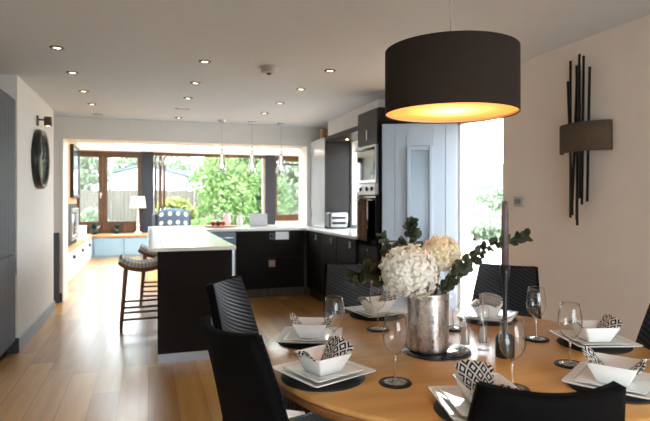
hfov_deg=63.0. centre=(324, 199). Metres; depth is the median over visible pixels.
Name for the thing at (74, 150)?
framed picture
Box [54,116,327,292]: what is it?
wall
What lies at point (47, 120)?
wall spotlight
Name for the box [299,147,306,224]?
trim
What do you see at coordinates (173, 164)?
tree
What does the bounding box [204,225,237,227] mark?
serving board
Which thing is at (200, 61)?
recessed light
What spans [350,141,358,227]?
wall
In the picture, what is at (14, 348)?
baseboard
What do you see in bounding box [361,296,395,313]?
square bowl
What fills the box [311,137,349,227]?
cabinet
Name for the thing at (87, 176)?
tree
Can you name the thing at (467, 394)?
square bowl
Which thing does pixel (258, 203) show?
shrub
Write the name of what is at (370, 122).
housing
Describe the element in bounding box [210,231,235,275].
dishwasher
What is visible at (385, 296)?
napkin
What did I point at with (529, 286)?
wine glass
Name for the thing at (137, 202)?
table lamp
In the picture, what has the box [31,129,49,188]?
wall clock
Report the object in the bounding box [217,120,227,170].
glass pendant
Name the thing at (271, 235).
socket
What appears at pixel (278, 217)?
window
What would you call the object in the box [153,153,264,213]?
window
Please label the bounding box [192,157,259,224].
shrub
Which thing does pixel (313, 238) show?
base cabinet
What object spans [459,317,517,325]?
placemat
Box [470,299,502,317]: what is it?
square bowl
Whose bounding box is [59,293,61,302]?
baseboard
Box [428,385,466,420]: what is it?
dinner plate
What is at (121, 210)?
fence
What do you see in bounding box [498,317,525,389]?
wine glass
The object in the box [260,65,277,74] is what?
smoke detector
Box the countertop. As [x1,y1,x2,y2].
[148,224,356,251]
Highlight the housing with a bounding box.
[358,107,422,262]
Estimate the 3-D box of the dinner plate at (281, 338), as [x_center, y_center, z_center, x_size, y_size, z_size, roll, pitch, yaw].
[-0.057,0.553,2.143,0.249,0.022,0.249,0,0,5]
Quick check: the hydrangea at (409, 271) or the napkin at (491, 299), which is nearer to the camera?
the hydrangea at (409, 271)
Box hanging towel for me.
[358,198,367,240]
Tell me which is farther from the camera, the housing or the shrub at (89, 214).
the shrub at (89, 214)
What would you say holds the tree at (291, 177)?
on the lawn
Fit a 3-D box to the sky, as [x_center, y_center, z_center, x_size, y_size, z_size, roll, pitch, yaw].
[37.877,27.320,123.350,115.200,72.000,72.000,0,0,-18]
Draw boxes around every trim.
[62,138,67,301]
[142,152,152,232]
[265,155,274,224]
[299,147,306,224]
[458,120,488,309]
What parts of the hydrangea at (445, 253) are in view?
stem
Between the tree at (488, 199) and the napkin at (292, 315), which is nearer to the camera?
the napkin at (292, 315)
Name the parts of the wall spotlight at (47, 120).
plate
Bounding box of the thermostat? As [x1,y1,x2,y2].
[514,197,524,205]
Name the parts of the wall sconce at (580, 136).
rod, rod, rod, rod, rod, rod, rod, lamp shade, rod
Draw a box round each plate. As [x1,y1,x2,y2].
[272,360,375,387]
[276,326,342,344]
[283,363,362,382]
[285,328,335,340]
[344,305,406,317]
[352,307,402,315]
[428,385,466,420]
[441,389,469,416]
[456,307,517,322]
[466,308,510,319]
[549,330,642,347]
[560,332,630,344]
[562,361,649,399]
[574,366,649,393]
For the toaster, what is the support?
on the countertop
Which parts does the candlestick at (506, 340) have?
stem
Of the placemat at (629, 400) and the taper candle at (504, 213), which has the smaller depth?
the placemat at (629, 400)
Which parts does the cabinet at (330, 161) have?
door, panel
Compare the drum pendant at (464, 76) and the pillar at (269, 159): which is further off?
the pillar at (269, 159)
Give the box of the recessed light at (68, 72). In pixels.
[66,71,78,74]
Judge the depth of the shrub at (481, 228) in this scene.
17.69 m
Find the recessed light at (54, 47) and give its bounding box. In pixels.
[49,45,64,49]
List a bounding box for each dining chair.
[200,315,332,420]
[206,275,311,420]
[323,262,383,316]
[467,381,625,420]
[471,263,540,318]
[636,304,649,349]
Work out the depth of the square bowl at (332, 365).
1.67 m
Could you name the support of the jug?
on the countertop
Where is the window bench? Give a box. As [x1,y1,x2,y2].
[87,233,147,257]
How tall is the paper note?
0.105 m
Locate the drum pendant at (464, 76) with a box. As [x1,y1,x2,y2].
[385,0,520,123]
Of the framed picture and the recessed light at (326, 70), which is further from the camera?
the framed picture
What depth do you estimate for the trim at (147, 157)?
13.18 m
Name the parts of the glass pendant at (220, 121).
bulb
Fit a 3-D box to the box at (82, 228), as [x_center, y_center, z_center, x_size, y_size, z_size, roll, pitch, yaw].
[-4.760,0.645,10.355,0.180,0.290,0.170,0,0,-18]
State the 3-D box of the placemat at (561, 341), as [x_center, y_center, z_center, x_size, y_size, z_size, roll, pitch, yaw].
[1.059,0.567,2.088,0.270,0.006,0.270,0,0,-18]
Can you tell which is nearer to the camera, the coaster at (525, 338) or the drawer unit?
the coaster at (525, 338)
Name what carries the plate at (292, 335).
on the dinner plate at (281, 338)
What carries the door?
in the wall at (601, 263)
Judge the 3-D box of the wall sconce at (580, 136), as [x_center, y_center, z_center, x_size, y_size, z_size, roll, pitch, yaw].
[1.683,-0.395,3.488,0.137,1.130,0.414,0,0,-18]
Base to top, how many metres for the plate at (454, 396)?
0.016 m
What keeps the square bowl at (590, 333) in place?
on the plate at (615, 341)
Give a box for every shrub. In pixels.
[80,206,109,221]
[157,195,201,222]
[191,214,220,225]
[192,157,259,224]
[236,160,292,222]
[470,216,500,240]
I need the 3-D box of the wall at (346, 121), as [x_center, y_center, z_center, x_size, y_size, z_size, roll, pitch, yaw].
[0.466,-0.973,6.529,0.340,0.215,1.670,0,0,-18]
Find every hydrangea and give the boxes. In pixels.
[378,243,440,299]
[422,235,462,294]
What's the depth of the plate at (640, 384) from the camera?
1.60 m
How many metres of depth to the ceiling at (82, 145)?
12.59 m
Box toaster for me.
[325,212,347,228]
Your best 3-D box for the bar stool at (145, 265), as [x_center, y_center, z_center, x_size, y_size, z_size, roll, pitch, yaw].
[-1.901,0.948,5.533,0.484,0.747,0.397,0,0,-21]
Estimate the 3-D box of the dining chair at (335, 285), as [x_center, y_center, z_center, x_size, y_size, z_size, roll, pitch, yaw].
[0.225,0.853,3.064,0.436,0.936,0.577,0,0,-15]
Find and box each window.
[77,151,141,233]
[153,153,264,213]
[275,156,298,220]
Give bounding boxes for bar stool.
[118,254,156,332]
[138,244,156,305]
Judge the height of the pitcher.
0.152 m
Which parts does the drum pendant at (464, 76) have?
cord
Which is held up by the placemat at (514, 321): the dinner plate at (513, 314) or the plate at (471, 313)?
the dinner plate at (513, 314)
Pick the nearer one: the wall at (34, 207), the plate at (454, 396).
the plate at (454, 396)
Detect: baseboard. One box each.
[7,338,18,353]
[19,301,54,351]
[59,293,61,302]
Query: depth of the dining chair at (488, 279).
3.12 m
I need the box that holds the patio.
[470,237,498,247]
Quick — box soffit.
[325,126,357,142]
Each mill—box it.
[460,303,469,344]
[478,301,487,342]
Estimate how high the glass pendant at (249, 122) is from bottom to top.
0.704 m
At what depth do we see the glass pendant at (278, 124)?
7.47 m
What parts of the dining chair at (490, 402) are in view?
panel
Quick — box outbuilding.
[108,165,188,220]
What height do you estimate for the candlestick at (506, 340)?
0.333 m
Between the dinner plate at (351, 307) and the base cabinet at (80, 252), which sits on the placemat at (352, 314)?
the dinner plate at (351, 307)
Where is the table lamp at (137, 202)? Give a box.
[130,196,145,232]
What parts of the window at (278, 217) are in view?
blind rail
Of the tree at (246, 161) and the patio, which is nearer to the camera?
the patio
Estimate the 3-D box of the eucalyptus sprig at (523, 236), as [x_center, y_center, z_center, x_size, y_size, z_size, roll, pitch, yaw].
[0.583,0.308,1.952,0.345,0.415,0.077,0,0,19]
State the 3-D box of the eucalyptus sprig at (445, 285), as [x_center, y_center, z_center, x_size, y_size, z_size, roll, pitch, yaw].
[0.452,0.365,1.944,0.136,0.301,0.069,0,0,25]
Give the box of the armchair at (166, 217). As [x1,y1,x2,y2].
[152,209,190,225]
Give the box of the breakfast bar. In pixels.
[157,250,234,363]
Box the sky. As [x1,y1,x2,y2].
[470,163,502,219]
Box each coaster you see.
[366,326,389,331]
[378,376,411,388]
[449,325,463,331]
[514,383,529,390]
[523,335,549,342]
[554,359,578,368]
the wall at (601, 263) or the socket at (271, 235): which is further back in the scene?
the socket at (271, 235)
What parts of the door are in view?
moulding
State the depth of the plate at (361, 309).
2.60 m
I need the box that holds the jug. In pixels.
[223,213,233,224]
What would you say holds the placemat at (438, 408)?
on the dining table
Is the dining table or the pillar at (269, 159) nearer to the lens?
the dining table
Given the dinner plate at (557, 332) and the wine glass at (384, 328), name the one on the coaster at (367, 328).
the wine glass at (384, 328)
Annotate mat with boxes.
[401,342,471,360]
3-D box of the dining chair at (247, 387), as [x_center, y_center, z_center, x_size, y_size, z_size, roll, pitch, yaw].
[-0.123,0.853,1.784,0.577,0.936,0.436,0,0,-38]
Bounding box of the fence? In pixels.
[80,188,298,220]
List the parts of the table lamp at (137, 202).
lamp shade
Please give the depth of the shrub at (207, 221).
17.96 m
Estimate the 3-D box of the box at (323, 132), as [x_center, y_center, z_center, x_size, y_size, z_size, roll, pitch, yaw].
[-0.009,-0.939,7.556,0.098,0.145,0.108,0,0,-18]
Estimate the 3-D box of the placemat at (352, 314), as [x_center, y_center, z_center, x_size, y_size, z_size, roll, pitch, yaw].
[0.256,0.567,2.620,0.270,0.006,0.270,0,0,-18]
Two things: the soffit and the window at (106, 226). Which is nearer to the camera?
the soffit
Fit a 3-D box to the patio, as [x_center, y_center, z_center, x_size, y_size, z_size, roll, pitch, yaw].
[-3.060,1.430,15.478,20.000,0.100,3.100,0,0,-18]
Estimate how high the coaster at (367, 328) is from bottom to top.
0.005 m
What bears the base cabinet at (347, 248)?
on the floor
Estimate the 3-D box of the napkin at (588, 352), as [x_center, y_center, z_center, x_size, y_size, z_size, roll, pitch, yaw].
[0.880,0.495,1.610,0.172,0.081,0.116,0,0,38]
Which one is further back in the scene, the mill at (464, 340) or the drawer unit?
the drawer unit
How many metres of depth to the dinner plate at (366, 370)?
1.67 m
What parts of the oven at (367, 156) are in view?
handle, glass door, control panel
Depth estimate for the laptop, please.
7.79 m
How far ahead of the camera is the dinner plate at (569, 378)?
1.60 m
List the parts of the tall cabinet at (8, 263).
handle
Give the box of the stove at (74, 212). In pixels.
[69,208,78,240]
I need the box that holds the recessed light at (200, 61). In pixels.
[199,60,210,63]
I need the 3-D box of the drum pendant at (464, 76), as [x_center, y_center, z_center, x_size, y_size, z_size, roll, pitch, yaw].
[0.470,-0.700,1.980,0.489,0.760,0.489,0,0,-18]
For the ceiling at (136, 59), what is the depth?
3.68 m
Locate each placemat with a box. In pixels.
[278,337,343,349]
[281,373,364,391]
[350,312,403,320]
[433,400,452,420]
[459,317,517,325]
[557,337,632,353]
[567,383,649,403]
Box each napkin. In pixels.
[289,312,332,327]
[293,336,353,362]
[358,290,396,303]
[455,360,517,389]
[472,292,502,307]
[568,314,622,328]
[582,346,649,374]
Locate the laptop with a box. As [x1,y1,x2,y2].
[249,214,266,225]
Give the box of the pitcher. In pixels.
[236,215,244,225]
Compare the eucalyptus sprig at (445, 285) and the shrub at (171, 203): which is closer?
the eucalyptus sprig at (445, 285)
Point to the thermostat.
(518, 201)
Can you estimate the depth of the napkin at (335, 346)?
1.73 m
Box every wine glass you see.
[369,280,386,329]
[382,314,407,385]
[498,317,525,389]
[526,286,545,340]
[557,302,582,366]
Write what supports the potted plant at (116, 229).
on the window bench
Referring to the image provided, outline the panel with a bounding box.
[54,233,58,302]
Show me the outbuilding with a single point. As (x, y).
(125, 178)
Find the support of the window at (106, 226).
in the wall at (276, 222)
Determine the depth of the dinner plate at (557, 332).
2.03 m
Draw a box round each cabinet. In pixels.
[0,89,16,360]
[68,235,92,281]
[307,230,322,302]
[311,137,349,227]
[320,233,336,294]
[337,236,358,262]
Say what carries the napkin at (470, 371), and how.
in the square bowl at (467, 394)
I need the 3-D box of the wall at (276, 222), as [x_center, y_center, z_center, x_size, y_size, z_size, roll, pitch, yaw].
[-3.072,0.010,13.776,6.200,2.620,0.120,0,0,-18]
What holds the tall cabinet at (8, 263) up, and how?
on the floor
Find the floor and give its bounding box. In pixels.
[0,257,473,420]
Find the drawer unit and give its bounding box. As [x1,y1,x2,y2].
[235,230,303,297]
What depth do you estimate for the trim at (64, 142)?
6.96 m
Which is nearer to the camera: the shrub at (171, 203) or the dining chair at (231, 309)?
the dining chair at (231, 309)
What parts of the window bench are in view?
panel, panel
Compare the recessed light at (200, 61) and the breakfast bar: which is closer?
the recessed light at (200, 61)
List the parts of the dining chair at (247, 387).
backrest, panel, seat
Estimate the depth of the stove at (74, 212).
9.27 m
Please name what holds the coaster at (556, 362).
on the dining table
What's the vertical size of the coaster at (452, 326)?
0.005 m
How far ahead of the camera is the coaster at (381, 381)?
1.63 m
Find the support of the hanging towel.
hanging from the oven at (372, 201)
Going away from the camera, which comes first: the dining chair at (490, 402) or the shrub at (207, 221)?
the dining chair at (490, 402)
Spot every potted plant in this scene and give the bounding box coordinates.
[88,223,100,233]
[113,224,119,233]
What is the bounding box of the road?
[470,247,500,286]
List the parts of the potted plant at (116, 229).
pot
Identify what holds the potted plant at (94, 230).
on the window bench
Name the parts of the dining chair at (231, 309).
backrest, panel, seat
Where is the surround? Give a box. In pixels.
[68,142,76,246]
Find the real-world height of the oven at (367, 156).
0.495 m
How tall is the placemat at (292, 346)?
0.006 m
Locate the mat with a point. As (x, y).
(455, 352)
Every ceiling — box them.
[0,0,649,127]
[77,142,298,155]
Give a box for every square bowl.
[292,317,327,338]
[294,344,351,376]
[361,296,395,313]
[452,372,518,404]
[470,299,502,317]
[571,320,619,341]
[586,352,641,386]
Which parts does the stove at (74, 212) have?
glass door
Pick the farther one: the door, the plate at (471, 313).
the door
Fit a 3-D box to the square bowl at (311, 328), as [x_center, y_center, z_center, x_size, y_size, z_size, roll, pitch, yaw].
[-0.057,0.519,2.143,0.137,0.061,0.137,0,0,5]
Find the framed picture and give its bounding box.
[70,144,79,197]
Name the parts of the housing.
drawer, door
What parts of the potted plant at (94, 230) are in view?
pot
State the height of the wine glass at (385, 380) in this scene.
0.208 m
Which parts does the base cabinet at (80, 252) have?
door, door, door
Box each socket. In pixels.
[269,233,274,238]
[269,260,274,266]
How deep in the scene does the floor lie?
4.23 m
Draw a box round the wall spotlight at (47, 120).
[36,115,51,126]
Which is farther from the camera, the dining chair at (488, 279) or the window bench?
the window bench
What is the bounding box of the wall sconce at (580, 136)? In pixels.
[559,54,612,224]
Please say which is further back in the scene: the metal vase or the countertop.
the countertop
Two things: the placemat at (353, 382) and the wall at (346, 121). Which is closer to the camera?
the placemat at (353, 382)
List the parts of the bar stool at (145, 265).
leg, leg, seat rail, seat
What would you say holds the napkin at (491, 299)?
in the square bowl at (489, 311)
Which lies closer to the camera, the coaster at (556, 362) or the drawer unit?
the coaster at (556, 362)
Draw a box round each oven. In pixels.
[354,144,377,194]
[354,195,377,245]
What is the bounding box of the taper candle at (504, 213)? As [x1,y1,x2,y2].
[501,198,508,265]
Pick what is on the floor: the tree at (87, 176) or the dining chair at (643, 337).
the dining chair at (643, 337)
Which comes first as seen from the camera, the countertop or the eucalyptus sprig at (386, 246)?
the eucalyptus sprig at (386, 246)
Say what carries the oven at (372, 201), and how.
in the housing
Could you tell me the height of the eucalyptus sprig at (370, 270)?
0.300 m
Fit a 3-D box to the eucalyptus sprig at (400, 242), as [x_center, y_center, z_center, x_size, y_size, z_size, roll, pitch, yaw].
[0.316,0.324,1.983,0.135,0.383,0.066,0,0,-31]
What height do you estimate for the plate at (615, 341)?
0.016 m
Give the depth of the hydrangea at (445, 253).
1.98 m
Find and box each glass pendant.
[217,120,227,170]
[246,121,257,171]
[275,123,286,172]
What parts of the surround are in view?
edge post, slate panel, oak panel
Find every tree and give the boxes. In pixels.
[80,157,112,189]
[111,156,200,190]
[202,157,261,190]
[277,161,298,213]
[470,186,502,217]
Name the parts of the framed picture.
picture glass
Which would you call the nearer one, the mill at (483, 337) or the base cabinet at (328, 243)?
the mill at (483, 337)
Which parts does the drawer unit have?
drawer, drawer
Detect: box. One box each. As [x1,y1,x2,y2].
[77,225,86,240]
[320,128,327,138]
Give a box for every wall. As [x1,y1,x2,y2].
[0,74,53,337]
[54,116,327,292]
[80,150,298,224]
[328,99,384,135]
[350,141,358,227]
[457,15,649,341]
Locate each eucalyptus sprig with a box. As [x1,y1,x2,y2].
[344,257,387,286]
[376,230,393,257]
[391,236,422,294]
[402,216,423,294]
[438,259,466,293]
[444,228,532,293]
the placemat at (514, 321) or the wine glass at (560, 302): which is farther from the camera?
the placemat at (514, 321)
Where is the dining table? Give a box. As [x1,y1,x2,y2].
[265,309,649,420]
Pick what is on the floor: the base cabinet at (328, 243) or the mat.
the base cabinet at (328, 243)
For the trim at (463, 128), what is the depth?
5.00 m
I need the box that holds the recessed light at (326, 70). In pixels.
[324,69,335,72]
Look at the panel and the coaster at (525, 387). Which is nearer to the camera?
the coaster at (525, 387)
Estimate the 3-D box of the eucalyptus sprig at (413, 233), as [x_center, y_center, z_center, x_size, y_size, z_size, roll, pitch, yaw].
[0.342,0.288,2.020,0.095,0.455,0.077,0,0,0]
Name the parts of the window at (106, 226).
sash, sash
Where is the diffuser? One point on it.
(397, 111)
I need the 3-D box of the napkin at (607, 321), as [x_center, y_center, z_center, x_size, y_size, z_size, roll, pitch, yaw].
[1.059,0.495,2.088,0.172,0.081,0.116,0,0,-2]
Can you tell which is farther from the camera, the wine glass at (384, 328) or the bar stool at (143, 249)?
the bar stool at (143, 249)
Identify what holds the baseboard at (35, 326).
attached to the wall at (34, 207)
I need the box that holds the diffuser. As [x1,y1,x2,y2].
[387,102,518,120]
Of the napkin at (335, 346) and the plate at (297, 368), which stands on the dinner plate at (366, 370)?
the plate at (297, 368)
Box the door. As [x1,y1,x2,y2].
[382,123,456,309]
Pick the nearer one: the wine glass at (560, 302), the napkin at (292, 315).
the wine glass at (560, 302)
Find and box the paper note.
[276,232,288,239]
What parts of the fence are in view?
fence panel, post, fence panel, fence panel, post, fence panel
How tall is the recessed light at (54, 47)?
0.009 m
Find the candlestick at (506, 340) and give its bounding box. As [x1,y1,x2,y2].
[495,265,514,358]
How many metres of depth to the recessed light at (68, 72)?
4.46 m
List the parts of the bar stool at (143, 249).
leg, seat rail, seat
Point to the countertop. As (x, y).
(160, 238)
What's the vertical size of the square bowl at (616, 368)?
0.061 m
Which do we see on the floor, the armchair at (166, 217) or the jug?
the armchair at (166, 217)
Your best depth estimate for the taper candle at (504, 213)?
1.92 m
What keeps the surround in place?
attached to the wall
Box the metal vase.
[407,288,448,355]
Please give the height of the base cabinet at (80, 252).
0.530 m
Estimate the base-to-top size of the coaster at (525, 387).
0.005 m

